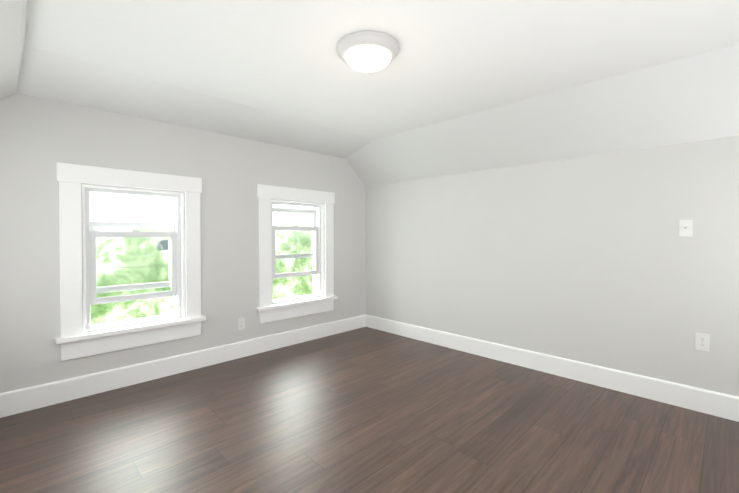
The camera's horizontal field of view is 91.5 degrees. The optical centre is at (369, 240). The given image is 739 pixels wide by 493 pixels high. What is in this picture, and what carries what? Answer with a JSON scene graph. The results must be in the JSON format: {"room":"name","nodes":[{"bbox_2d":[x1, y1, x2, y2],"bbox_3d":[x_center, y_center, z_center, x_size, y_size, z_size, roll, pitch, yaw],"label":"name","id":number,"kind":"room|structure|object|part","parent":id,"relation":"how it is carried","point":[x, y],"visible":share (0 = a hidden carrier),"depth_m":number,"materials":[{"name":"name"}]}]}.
{"room":"empty attic bedroom","nodes":[
{"label":"empty attic bedroom","id":0,"kind":"room"},
{"bbox_2d":[0,0,21,100],"bbox_3d":[-1.011,-0.803,0.821,0.344,0.310,4.100,-1,1,-45],"label":"ceiling","id":1,"kind":"structure","parent":0,"point":[10,20],"depth_m":1.73,"materials":[{"name":"white paint"}]},
{"bbox_2d":[18,0,26,84],"bbox_3d":[-0.882,-1.010,0.947,0.020,0.100,4.100,-1,1,-45],"label":"ceiling","id":2,"kind":"structure","parent":0,"point":[24,10],"depth_m":1.76,"materials":[{"name":"white paint"}]},
{"bbox_2d":[0,93,365,392],"bbox_3d":[-1.386,0.070,3.498,3.580,2.130,0.200,-1,1,-45],"label":"wall","id":3,"kind":"structure","parent":0,"point":[40,137],"depth_m":2.95,"materials":[{"name":"grey paint"}]},
{"bbox_2d":[55,162,205,360],"bbox_3d":[-1.920,0.147,2.950,1.012,1.402,0.302,-1,1,-45],"label":"window","id":4,"kind":"structure","parent":3,"relation":"in","point":[80,334],"depth_m":2.83,"materials":[{"name":"white paint"}]},
{"bbox_2d":[0,314,365,417],"bbox_3d":[-1.310,1.059,3.435,3.580,0.155,0.016,-1,1,-45],"label":"baseboard","id":5,"kind":"structure","parent":3,"relation":"attached to","point":[13,402],"depth_m":2.96,"materials":[{"name":"white paint"}]},
{"bbox_2d":[238,318,244,329],"bbox_3d":[-1.245,0.810,3.502,0.070,0.115,0.008,-1,1,-45],"label":"electrical outlet","id":6,"kind":"object","parent":3,"relation":"attached to","point":[241,323],"visible":1,"depth_m":3.50,"materials":[{"name":"white plastic"}]},
{"bbox_2d":[256,184,337,323],"bbox_3d":[-0.841,0.132,4.028,1.012,1.402,0.302,-1,1,-45],"label":"window","id":7,"kind":"structure","parent":3,"relation":"in","point":[270,309],"depth_m":3.97,"materials":[{"name":"white paint"}]},
{"bbox_2d":[17,45,372,158],"bbox_3d":[-1.103,-1.041,3.200,2.891,0.100,0.600,-1,1,-45],"label":"ceiling","id":8,"kind":"structure","parent":0,"point":[51,76],"depth_m":2.73,"materials":[{"name":"white paint"}]},
{"bbox_2d":[0,327,738,492],"bbox_3d":[0.134,1.186,1.992,3.620,0.060,4.140,-1,1,-45],"label":"floor","id":9,"kind":"structure","parent":0,"point":[365,410],"depth_m":2.15,"materials":[{"name":"laminate"}]},
{"bbox_2d":[24,0,738,139],"bbox_3d":[0.313,-1.071,1.717,2.760,0.001,3.500,-1,1,-45],"label":"ceiling","id":10,"kind":"structure","parent":0,"point":[453,59],"depth_m":1.98,"materials":[{"name":"white paint"}]},
{"bbox_2d":[336,31,399,71],"bbox_3d":[-0.008,-1.010,2.012,0.354,0.130,0.354,-1,1,-45],"label":"ceiling light","id":11,"kind":"object","parent":10,"relation":"attached to","point":[346,43],"depth_m":1.92,"materials":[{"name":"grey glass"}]},
{"bbox_3d":[-0.008,-0.987,2.012,0.256,0.084,0.256,-1,1,-45],"label":"ceiling light shade","id":12,"kind":"part","parent":11,"relation":"part of","materials":[{"name":"white glass"}]},
{"bbox_2d":[346,44,738,186],"bbox_3d":[1.239,-0.884,3.068,0.456,0.410,4.100,-1,1,-45],"label":"ceiling","id":13,"kind":"structure","parent":0,"point":[690,99],"depth_m":2.71,"materials":[{"name":"white paint"}]},
{"bbox_2d":[366,135,738,396],"bbox_3d":[1.400,0.229,3.244,0.001,1.820,4.100,-1,1,-45],"label":"wall","id":14,"kind":"structure","parent":0,"point":[597,260],"depth_m":2.92,"materials":[{"name":"grey paint"}]},
{"bbox_2d":[366,315,738,421],"bbox_3d":[1.394,1.061,3.250,0.016,0.155,4.100,-1,1,-45],"label":"baseboard","id":15,"kind":"structure","parent":14,"relation":"attached to","point":[721,405],"depth_m":2.90,"materials":[{"name":"white paint"}]},
{"bbox_2d":[679,220,692,235],"bbox_3d":[2.164,-0.086,2.463,0.017,0.115,0.070,-1,1,-45],"label":"light switch","id":16,"kind":"object","parent":14,"relation":"attached to","point":[685,227],"visible":1,"depth_m":2.46,"materials":[{"name":"white plastic"}]},
{"bbox_2d":[695,333,709,351],"bbox_3d":[2.231,0.680,2.413,0.008,0.115,0.070,-1,1,-45],"label":"electrical outlet","id":17,"kind":"object","parent":14,"relation":"attached to","point":[702,341],"visible":1,"depth_m":2.41,"materials":[{"name":"white plastic"}]},
{"label":"outside","id":18,"kind":"structure","parent":0,"visible":0},
{"bbox_2d":[90,193,312,324],"bbox_3d":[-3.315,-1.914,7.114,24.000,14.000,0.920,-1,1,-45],"label":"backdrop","id":19,"kind":"structure","parent":18,"point":[114,208],"depth_m":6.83,"materials":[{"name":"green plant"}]}
]}

